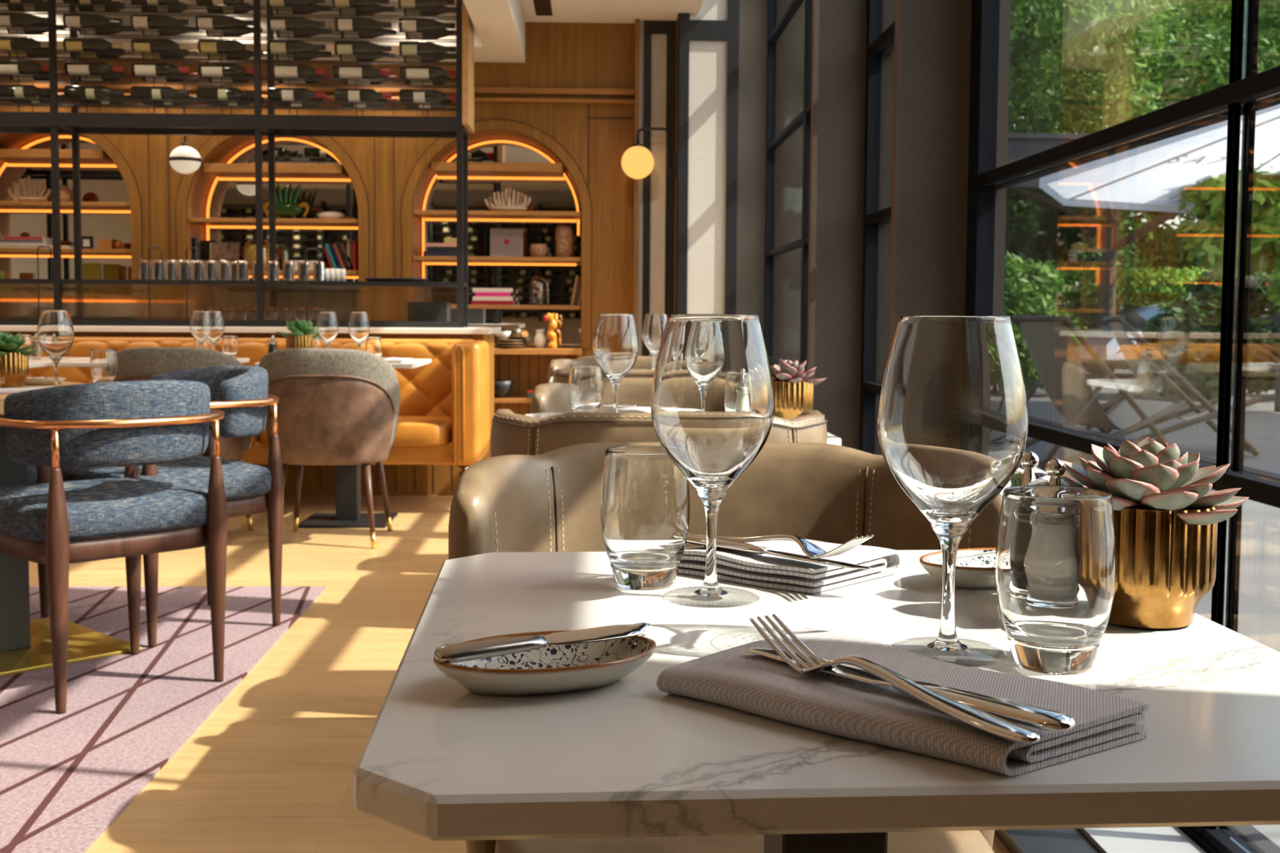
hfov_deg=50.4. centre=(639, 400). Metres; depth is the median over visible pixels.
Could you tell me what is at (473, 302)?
book
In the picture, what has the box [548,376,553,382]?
dining table
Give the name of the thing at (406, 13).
wine bottle
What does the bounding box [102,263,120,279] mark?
book
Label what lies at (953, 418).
bowl
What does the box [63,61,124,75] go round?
wine bottle
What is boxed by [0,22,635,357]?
wall
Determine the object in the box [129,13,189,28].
wine bottle
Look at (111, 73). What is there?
wine bottle
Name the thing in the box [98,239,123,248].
box
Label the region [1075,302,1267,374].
parked car
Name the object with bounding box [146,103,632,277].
trim
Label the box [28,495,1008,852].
floor
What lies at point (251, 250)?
glass jar
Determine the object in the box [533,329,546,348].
vase
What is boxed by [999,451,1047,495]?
mill
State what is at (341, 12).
wine bottle
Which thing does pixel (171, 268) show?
tumbler
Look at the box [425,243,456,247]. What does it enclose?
book
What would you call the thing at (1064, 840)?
baseboard
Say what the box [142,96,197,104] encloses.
wine bottle
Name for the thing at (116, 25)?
wine bottle
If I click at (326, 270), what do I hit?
paper cup
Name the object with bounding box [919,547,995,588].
dish
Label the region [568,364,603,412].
water tumbler
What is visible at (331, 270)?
paper cup
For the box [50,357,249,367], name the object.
dining table
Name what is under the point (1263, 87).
window
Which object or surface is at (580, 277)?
book
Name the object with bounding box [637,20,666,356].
trim
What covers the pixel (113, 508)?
seat cushion
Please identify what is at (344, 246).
book
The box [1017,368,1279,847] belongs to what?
pavement
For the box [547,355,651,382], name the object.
tub chair
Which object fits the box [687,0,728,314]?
trim
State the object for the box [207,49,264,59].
wine bottle
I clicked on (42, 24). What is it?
wine bottle
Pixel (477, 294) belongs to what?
book
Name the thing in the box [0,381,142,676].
dining table
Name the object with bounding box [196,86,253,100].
wine bottle
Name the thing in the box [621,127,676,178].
wall sconce
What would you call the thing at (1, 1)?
wine bottle
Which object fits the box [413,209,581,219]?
shelf
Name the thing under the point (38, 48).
wine bottle
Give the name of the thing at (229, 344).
water tumbler
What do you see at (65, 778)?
area rug
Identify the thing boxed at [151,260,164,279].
tumbler
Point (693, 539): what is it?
table knife
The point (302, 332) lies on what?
potted succulent
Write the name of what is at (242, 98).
wine bottle
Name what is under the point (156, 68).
wine bottle
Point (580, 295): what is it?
book
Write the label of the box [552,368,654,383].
tub chair
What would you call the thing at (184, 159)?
pendant lamp
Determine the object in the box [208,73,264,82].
wine bottle
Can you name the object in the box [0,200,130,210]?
shelf
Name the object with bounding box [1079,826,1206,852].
trim
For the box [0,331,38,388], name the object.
potted succulent
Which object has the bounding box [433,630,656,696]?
dish
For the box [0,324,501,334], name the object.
countertop
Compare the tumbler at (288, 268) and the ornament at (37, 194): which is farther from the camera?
the ornament at (37, 194)
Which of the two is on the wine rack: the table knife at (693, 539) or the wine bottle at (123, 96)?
the wine bottle at (123, 96)
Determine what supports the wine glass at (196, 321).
on the dining table at (85, 362)
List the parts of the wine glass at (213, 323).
stem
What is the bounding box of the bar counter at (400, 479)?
[0,324,501,495]
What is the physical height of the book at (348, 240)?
0.200 m
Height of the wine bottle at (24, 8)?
0.074 m
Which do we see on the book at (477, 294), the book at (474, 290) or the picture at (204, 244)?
the book at (474, 290)
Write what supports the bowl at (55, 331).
on the wine glass at (55, 331)
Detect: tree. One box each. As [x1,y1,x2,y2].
[1004,0,1160,314]
[1006,0,1277,306]
[1006,0,1279,372]
[1164,51,1277,267]
[1169,169,1279,411]
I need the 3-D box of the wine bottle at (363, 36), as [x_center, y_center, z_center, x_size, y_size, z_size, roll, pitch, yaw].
[-1.505,-2.048,7.553,0.302,0.080,0.081,0,4,-2]
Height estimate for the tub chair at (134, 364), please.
0.830 m
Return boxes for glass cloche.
[528,276,547,305]
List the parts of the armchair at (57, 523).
leg, seat frame, backrest, arm rail, leg, leg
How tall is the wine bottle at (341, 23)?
0.080 m
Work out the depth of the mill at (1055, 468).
1.01 m
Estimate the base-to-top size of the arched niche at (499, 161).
1.426 m
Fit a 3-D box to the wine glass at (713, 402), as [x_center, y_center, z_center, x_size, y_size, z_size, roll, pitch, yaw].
[0.057,0.044,1.073,0.097,0.225,0.097,0,4,-6]
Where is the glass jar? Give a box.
[243,240,269,270]
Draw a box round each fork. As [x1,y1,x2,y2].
[0,375,4,386]
[702,534,873,558]
[749,613,1040,742]
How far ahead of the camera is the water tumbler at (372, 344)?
6.05 m
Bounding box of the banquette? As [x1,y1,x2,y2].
[27,336,488,475]
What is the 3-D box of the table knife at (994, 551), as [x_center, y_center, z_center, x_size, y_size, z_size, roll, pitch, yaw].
[0.300,0.128,1.150,0.132,0.010,0.015,-2,4,-35]
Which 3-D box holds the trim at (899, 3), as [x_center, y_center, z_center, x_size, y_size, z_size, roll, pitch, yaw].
[0.723,-1.048,4.717,0.012,3.450,1.585,0,4,-2]
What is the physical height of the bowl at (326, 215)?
0.056 m
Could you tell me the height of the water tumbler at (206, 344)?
0.112 m
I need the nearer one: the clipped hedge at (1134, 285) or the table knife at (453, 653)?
the table knife at (453, 653)
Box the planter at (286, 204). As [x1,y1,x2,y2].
[262,182,309,218]
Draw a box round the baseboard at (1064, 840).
[994,828,1101,852]
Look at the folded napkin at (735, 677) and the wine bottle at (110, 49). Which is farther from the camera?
the wine bottle at (110, 49)
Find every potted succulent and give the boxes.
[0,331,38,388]
[275,318,320,348]
[770,358,826,418]
[1060,436,1248,630]
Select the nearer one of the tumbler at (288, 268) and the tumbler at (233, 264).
the tumbler at (288, 268)
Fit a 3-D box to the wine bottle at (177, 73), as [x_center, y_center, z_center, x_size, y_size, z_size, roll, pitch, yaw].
[-2.595,-1.799,7.533,0.302,0.075,0.075,0,5,-2]
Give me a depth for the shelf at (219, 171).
8.47 m
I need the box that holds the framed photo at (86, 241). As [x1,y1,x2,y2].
[81,235,93,248]
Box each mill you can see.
[31,333,42,359]
[266,335,278,353]
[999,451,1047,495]
[1026,458,1084,487]
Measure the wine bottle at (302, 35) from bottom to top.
0.081 m
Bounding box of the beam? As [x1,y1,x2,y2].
[1006,133,1089,189]
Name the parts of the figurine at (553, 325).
figure arm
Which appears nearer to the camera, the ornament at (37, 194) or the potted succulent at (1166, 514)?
the potted succulent at (1166, 514)
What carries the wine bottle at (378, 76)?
on the wine rack
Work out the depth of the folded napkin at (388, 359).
6.10 m
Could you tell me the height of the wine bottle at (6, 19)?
0.081 m
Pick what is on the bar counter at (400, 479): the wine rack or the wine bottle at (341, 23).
the wine rack
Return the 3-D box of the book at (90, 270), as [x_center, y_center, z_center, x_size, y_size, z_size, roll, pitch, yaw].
[-3.461,-0.768,8.597,0.110,0.200,0.020,0,4,-2]
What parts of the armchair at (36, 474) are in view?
leg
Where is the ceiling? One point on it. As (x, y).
(563, 11)
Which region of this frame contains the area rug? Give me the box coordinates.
[0,586,325,852]
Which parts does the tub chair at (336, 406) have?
leg, leg, leg, leg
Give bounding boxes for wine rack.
[0,0,474,328]
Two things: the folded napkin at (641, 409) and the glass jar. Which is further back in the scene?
the glass jar
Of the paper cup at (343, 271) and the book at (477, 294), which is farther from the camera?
the book at (477, 294)
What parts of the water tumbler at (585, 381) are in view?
glass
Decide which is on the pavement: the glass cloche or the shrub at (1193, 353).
the shrub at (1193, 353)
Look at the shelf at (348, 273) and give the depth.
8.51 m
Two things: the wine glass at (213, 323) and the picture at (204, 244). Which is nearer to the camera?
the wine glass at (213, 323)
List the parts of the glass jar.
jar glass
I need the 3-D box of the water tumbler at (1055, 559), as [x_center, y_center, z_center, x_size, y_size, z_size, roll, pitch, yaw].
[0.267,0.115,0.876,0.074,0.113,0.074,1,4,17]
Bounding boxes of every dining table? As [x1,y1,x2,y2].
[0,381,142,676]
[28,356,90,368]
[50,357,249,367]
[254,358,431,528]
[353,550,1279,852]
[524,413,841,445]
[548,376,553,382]
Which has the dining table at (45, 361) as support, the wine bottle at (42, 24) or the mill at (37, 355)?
the mill at (37, 355)
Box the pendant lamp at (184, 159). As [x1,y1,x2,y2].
[168,57,201,173]
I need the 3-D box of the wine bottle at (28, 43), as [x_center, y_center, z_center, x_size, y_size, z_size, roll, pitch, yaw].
[-3.318,-1.915,7.311,0.302,0.074,0.075,0,4,-2]
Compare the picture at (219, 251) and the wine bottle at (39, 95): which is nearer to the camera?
the wine bottle at (39, 95)
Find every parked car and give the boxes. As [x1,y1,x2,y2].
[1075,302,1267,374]
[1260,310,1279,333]
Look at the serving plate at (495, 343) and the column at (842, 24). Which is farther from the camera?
the serving plate at (495, 343)
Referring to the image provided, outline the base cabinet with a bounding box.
[493,347,582,415]
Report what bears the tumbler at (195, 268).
on the wine rack
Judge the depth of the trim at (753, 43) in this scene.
8.65 m
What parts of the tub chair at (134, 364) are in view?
leg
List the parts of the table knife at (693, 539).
knife handle, knife blade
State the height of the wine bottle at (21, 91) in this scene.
0.074 m
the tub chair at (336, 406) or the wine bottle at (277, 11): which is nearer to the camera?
the tub chair at (336, 406)
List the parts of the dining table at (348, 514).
plate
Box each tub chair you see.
[115,346,253,530]
[258,348,400,548]
[490,408,827,457]
[530,377,653,413]
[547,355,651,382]
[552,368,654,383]
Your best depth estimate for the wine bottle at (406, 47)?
7.35 m
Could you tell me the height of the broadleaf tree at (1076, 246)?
9.190 m
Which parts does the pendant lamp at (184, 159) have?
cord, lamp shade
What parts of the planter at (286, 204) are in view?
curled handle, planter, curled handle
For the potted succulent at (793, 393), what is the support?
on the dining table at (832, 439)
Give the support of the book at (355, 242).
on the arched niche at (221, 208)
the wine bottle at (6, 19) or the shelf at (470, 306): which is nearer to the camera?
the wine bottle at (6, 19)
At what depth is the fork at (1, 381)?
3.77 m
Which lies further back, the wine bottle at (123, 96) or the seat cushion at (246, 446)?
the wine bottle at (123, 96)
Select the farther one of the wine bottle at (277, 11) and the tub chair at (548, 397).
the wine bottle at (277, 11)
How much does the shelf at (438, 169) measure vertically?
0.055 m
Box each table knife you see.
[434,622,650,663]
[602,402,650,407]
[686,533,873,569]
[745,648,1075,731]
[955,550,995,559]
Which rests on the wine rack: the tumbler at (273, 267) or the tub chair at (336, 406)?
the tumbler at (273, 267)
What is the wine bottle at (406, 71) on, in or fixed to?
on the wine rack
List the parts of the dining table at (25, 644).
plate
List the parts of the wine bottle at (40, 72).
bottle glass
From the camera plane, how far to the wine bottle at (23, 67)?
7.29 m
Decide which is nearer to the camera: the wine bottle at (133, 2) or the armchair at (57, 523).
the armchair at (57, 523)
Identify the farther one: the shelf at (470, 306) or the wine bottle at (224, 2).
the shelf at (470, 306)
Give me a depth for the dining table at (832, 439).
2.56 m
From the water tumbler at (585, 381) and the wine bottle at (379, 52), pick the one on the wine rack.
the wine bottle at (379, 52)
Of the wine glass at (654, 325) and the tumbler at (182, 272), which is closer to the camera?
the wine glass at (654, 325)
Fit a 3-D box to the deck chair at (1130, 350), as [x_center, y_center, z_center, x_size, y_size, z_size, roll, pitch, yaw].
[3.880,-0.120,10.054,1.203,1.001,0.652,1,4,8]
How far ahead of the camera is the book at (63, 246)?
8.48 m
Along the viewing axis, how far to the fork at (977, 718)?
0.71 m
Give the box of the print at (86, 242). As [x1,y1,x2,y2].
[83,239,89,246]
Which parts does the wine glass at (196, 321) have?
stem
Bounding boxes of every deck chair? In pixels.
[1010,315,1186,470]
[1084,315,1262,456]
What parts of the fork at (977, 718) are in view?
fork handle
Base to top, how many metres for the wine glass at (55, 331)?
0.225 m
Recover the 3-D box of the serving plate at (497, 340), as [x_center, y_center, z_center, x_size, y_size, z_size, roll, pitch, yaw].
[-0.814,-0.368,8.401,0.184,0.017,0.184,0,4,-2]
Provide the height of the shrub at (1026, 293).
1.865 m
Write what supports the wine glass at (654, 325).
on the dining table at (551, 377)
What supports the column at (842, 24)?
on the floor
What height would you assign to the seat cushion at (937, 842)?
0.124 m
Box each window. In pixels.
[763,0,806,372]
[800,0,812,380]
[859,0,895,455]
[964,0,1279,844]
[1197,65,1279,852]
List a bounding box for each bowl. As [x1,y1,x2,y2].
[36,310,74,359]
[493,379,514,398]
[494,331,511,339]
[592,313,639,379]
[650,313,774,491]
[877,315,1028,526]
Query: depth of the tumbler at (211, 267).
7.42 m
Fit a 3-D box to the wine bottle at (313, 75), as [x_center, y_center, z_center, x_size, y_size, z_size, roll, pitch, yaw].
[-1.858,-1.796,7.558,0.302,0.074,0.075,0,4,-2]
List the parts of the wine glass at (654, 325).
stem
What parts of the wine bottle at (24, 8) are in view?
bottle glass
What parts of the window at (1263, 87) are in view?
pane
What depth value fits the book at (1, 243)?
8.47 m
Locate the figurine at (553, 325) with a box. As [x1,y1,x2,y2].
[542,311,558,348]
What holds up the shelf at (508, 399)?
attached to the base cabinet
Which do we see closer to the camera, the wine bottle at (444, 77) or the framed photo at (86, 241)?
the wine bottle at (444, 77)
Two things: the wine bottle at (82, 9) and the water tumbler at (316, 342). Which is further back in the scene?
the wine bottle at (82, 9)
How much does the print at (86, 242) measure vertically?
0.045 m
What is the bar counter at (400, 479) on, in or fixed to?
on the floor
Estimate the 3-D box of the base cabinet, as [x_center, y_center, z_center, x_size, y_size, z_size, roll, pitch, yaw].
[-0.745,0.053,8.463,0.765,0.758,0.265,0,4,-2]
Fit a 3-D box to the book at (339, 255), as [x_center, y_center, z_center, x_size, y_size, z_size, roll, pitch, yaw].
[-1.897,-0.911,8.641,0.082,0.169,0.140,0,4,-2]
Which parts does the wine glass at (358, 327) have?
stem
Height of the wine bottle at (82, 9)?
0.074 m
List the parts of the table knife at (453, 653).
knife handle, knife blade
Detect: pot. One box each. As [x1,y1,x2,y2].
[0,351,28,388]
[285,334,315,348]
[529,244,546,257]
[773,381,813,418]
[1107,505,1217,630]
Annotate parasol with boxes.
[1039,103,1279,213]
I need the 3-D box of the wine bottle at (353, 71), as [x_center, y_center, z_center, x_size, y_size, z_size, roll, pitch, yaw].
[-1.508,-1.782,7.380,0.302,0.074,0.075,0,4,-2]
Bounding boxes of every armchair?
[0,380,227,714]
[26,465,50,617]
[60,365,284,654]
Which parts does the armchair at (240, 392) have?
leg, leg, backrest, arm rail, seat frame, leg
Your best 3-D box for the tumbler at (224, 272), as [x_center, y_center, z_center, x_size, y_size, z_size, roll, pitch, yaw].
[-2.274,-0.712,7.448,0.066,0.108,0.066,0,4,-2]
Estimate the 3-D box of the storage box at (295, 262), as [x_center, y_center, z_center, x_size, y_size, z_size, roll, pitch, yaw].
[-2.126,-0.856,8.636,0.200,0.062,0.120,0,4,-2]
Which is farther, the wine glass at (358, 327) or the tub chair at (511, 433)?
the wine glass at (358, 327)
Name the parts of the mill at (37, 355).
glass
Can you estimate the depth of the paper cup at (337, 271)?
7.49 m
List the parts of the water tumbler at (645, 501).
glass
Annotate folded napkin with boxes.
[0,386,55,393]
[384,357,413,362]
[603,406,651,413]
[656,627,1148,776]
[677,539,901,593]
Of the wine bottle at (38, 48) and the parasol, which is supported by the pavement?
the parasol
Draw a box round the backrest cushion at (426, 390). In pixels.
[27,340,454,417]
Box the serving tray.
[364,277,429,281]
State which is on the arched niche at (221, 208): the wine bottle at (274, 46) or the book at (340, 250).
the book at (340, 250)
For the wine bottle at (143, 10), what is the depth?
7.49 m
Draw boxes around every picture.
[200,240,216,261]
[209,242,239,261]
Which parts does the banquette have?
panel, seat, turned leg, arm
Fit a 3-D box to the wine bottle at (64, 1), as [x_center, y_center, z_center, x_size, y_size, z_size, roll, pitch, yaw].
[-2.939,-2.164,7.307,0.302,0.074,0.075,0,4,-2]
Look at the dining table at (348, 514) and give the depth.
6.29 m
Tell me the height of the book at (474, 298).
0.026 m
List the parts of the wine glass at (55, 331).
stem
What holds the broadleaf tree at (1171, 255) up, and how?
on the pavement
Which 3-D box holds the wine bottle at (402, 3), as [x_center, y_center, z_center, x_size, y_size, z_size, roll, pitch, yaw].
[-1.153,-2.159,7.368,0.302,0.080,0.081,0,4,-2]
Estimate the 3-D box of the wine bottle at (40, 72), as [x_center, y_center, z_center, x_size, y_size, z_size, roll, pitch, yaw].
[-3.317,-1.802,7.508,0.302,0.075,0.075,0,3,-2]
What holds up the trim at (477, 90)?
attached to the wall
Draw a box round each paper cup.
[324,268,329,280]
[329,268,334,280]
[334,268,340,280]
[340,268,346,280]
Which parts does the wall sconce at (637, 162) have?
opal globe, wall plate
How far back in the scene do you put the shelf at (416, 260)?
8.55 m
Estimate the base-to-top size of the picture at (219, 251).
0.176 m
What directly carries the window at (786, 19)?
on the floor
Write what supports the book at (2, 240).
on the book at (1, 243)
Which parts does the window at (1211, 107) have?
pane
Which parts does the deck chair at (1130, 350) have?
rail, seat rail, seat rail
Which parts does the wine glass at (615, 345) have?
stem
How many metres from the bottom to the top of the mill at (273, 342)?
0.119 m
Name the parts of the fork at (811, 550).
fork handle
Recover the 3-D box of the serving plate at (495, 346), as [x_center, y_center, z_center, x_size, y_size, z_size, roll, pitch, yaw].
[-0.814,-0.333,8.403,0.210,0.017,0.210,0,4,-2]
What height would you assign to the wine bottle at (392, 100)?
0.074 m
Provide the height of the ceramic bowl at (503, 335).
0.050 m
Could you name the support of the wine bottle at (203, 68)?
on the wine rack
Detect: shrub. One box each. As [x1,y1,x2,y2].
[1003,250,1088,391]
[1115,221,1279,399]
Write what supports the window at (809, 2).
on the floor
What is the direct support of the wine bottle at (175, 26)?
on the wine rack
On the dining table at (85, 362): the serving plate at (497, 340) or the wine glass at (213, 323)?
the wine glass at (213, 323)
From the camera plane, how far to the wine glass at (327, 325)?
6.07 m
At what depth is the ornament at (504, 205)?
8.64 m
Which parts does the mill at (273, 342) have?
glass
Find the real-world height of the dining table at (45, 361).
0.750 m
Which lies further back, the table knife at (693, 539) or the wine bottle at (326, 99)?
the wine bottle at (326, 99)
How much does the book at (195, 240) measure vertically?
0.200 m
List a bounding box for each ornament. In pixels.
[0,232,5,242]
[7,176,50,201]
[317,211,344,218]
[484,186,531,210]
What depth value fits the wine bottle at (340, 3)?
7.33 m
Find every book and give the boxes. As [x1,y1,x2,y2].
[0,239,52,244]
[0,242,52,245]
[0,245,44,248]
[0,270,4,278]
[3,236,52,240]
[35,244,74,248]
[82,262,101,279]
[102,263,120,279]
[192,237,198,260]
[323,246,333,268]
[324,243,338,268]
[330,244,342,268]
[333,243,346,270]
[335,241,351,269]
[339,242,353,269]
[346,239,351,270]
[350,240,355,270]
[353,240,358,270]
[423,251,456,256]
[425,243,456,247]
[426,246,456,251]
[471,300,515,305]
[472,288,514,293]
[472,296,513,300]
[475,292,511,296]
[570,275,578,305]
[573,276,581,305]
[577,285,581,305]
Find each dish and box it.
[23,376,66,385]
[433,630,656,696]
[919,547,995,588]
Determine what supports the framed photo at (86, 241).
on the arched niche at (111, 205)
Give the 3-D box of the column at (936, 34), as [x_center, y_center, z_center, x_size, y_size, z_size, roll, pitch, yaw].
[0.911,-0.999,3.972,0.318,3.450,0.070,0,4,-2]
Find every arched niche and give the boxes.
[0,133,142,279]
[175,135,369,281]
[400,119,592,347]
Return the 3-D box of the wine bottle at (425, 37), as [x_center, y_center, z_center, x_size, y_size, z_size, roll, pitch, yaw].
[-1.151,-2.046,7.565,0.302,0.080,0.081,0,4,-2]
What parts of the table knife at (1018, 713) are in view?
knife blade, knife handle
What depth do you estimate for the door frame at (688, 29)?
8.26 m
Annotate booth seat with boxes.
[448,442,1002,852]
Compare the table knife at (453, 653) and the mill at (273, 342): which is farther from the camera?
the mill at (273, 342)
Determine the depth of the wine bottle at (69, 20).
7.29 m
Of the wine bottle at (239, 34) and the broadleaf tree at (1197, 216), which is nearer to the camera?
the wine bottle at (239, 34)
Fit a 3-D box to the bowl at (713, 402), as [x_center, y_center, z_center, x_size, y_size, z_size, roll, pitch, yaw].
[0.057,0.005,1.071,0.097,0.146,0.097,0,4,-2]
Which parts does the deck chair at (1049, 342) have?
rail, seat rail, rail, seat rail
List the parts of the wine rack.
reeded panel, post, post, reeded panel, support rod, rail, glass shelf rail, post, post, reeded panel, post, post, panel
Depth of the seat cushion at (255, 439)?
6.57 m
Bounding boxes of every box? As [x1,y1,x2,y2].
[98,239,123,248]
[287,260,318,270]
[444,237,456,243]
[489,228,523,257]
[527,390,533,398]
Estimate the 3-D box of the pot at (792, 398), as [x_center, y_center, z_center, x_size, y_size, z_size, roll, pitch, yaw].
[0.310,0.003,2.818,0.098,0.089,0.098,0,4,-2]
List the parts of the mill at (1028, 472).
ball knob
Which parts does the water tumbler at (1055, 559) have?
glass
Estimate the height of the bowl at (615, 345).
0.146 m
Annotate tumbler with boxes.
[15,334,32,359]
[89,348,117,382]
[138,259,151,279]
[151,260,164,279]
[164,260,177,279]
[177,261,178,279]
[178,260,191,279]
[191,260,204,279]
[193,337,210,349]
[204,260,217,279]
[217,261,218,279]
[218,260,231,279]
[221,335,238,358]
[230,261,236,279]
[236,260,248,279]
[251,260,264,280]
[266,261,279,280]
[282,261,294,280]
[297,261,310,280]
[311,336,321,348]
[312,261,324,280]
[364,337,382,356]
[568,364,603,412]
[600,445,689,590]
[650,353,654,369]
[995,484,1116,675]
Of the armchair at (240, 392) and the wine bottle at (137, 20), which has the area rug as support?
the armchair at (240, 392)
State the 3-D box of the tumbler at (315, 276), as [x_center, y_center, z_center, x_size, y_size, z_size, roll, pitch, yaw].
[-1.761,-0.710,7.465,0.066,0.108,0.066,0,4,-2]
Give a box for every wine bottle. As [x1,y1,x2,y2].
[0,0,39,2]
[0,12,48,26]
[0,36,48,50]
[0,60,48,74]
[0,84,49,97]
[6,0,66,10]
[6,22,65,33]
[7,47,66,57]
[8,71,67,79]
[9,94,65,102]
[62,0,121,3]
[62,13,123,27]
[62,37,123,51]
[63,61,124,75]
[63,84,124,98]
[77,0,135,11]
[77,23,136,34]
[77,48,135,57]
[77,71,135,80]
[80,94,131,103]
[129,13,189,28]
[130,0,189,4]
[130,38,190,52]
[130,62,190,75]
[130,85,189,99]
[140,1,198,13]
[141,48,199,58]
[142,25,199,35]
[142,72,199,81]
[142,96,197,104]
[195,0,253,5]
[195,14,253,29]
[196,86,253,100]
[197,39,253,53]
[197,62,253,76]
[205,26,262,36]
[206,2,263,13]
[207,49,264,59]
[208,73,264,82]
[208,97,264,105]
[266,0,324,6]
[266,15,324,30]
[267,39,325,53]
[267,63,325,77]
[267,87,325,101]
[275,3,332,15]
[275,26,332,37]
[275,50,331,60]
[276,74,333,83]
[277,97,333,106]
[332,0,389,7]
[333,40,391,54]
[333,64,390,78]
[334,16,391,31]
[334,88,391,102]
[338,4,395,14]
[339,51,395,61]
[340,27,396,38]
[341,75,397,84]
[341,97,396,106]
[398,0,454,9]
[398,17,455,31]
[399,40,456,55]
[399,88,456,102]
[400,65,456,79]
[403,5,456,16]
[403,52,456,62]
[404,28,456,39]
[404,75,456,84]
[405,98,456,107]
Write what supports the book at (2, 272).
on the arched niche at (111, 205)
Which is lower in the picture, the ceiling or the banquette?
the banquette
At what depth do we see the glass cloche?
8.68 m
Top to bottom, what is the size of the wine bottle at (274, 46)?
0.080 m
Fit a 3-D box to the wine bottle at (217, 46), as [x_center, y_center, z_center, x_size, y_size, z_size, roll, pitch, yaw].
[-2.227,-1.911,7.347,0.302,0.074,0.075,0,4,-2]
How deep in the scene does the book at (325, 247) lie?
8.57 m
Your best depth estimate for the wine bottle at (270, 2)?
7.32 m
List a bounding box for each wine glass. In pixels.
[36,310,74,386]
[189,311,207,348]
[201,311,224,350]
[316,311,338,348]
[347,311,369,350]
[592,313,639,412]
[641,313,667,368]
[650,313,774,608]
[877,315,1028,666]
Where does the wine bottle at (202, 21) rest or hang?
on the wine rack
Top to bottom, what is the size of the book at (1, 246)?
0.018 m
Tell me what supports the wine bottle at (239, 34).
on the wine rack
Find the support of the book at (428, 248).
on the book at (425, 253)
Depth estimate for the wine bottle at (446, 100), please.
7.57 m
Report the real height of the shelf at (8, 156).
0.055 m
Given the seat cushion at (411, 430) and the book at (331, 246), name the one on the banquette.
the seat cushion at (411, 430)
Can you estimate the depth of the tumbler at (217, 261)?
7.53 m
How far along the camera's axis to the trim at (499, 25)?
7.90 m
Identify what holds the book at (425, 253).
on the arched niche at (499, 161)
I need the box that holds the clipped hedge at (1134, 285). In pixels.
[1026,262,1222,368]
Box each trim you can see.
[0,0,524,62]
[0,80,634,103]
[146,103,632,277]
[533,0,552,15]
[632,17,677,331]
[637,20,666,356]
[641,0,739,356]
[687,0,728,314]
[736,0,767,330]
[807,0,902,379]
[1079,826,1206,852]
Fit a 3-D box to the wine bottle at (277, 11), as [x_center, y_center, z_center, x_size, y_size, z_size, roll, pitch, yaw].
[-1.859,-2.175,7.534,0.302,0.080,0.081,0,4,-2]
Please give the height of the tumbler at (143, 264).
0.108 m
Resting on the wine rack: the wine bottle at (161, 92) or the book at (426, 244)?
the wine bottle at (161, 92)
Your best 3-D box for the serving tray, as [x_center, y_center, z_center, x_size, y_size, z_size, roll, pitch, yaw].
[-1.349,-0.669,7.552,0.360,0.022,0.200,0,4,-2]
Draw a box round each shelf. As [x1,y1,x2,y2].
[0,148,115,164]
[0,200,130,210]
[0,248,131,255]
[187,217,358,226]
[203,163,350,178]
[248,269,358,275]
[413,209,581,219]
[413,256,581,263]
[431,161,564,177]
[468,304,581,309]
[493,396,531,403]
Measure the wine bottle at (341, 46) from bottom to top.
0.080 m
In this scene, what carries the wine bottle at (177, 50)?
on the wine rack
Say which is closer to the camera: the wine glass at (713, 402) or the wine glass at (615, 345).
the wine glass at (713, 402)
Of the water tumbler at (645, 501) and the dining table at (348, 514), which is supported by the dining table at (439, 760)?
the water tumbler at (645, 501)
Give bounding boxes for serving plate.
[493,339,523,342]
[493,342,524,345]
[493,345,524,348]
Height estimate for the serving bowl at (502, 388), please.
0.105 m
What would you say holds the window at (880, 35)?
on the floor
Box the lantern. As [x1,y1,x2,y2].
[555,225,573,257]
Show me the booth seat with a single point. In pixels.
(549, 501)
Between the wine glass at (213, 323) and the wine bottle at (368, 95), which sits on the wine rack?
the wine bottle at (368, 95)
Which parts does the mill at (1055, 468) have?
ball knob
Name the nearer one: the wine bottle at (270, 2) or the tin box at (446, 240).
the wine bottle at (270, 2)
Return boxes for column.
[811,0,866,449]
[897,0,1010,323]
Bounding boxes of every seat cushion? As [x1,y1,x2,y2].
[0,477,208,541]
[26,465,37,484]
[61,456,271,500]
[242,443,250,453]
[250,434,259,444]
[259,415,452,446]
[494,830,993,852]
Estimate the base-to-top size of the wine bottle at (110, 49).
0.074 m
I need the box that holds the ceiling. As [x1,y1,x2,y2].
[324,0,702,23]
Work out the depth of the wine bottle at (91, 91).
7.31 m
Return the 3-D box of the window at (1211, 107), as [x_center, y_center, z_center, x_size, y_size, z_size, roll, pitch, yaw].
[1.031,-0.944,3.127,0.105,3.450,1.632,0,4,-2]
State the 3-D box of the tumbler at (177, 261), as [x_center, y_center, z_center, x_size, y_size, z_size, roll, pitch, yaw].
[-2.535,-0.720,7.549,0.066,0.108,0.066,0,4,-2]
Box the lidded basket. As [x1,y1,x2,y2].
[59,185,72,201]
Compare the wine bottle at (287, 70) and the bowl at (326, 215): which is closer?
the wine bottle at (287, 70)

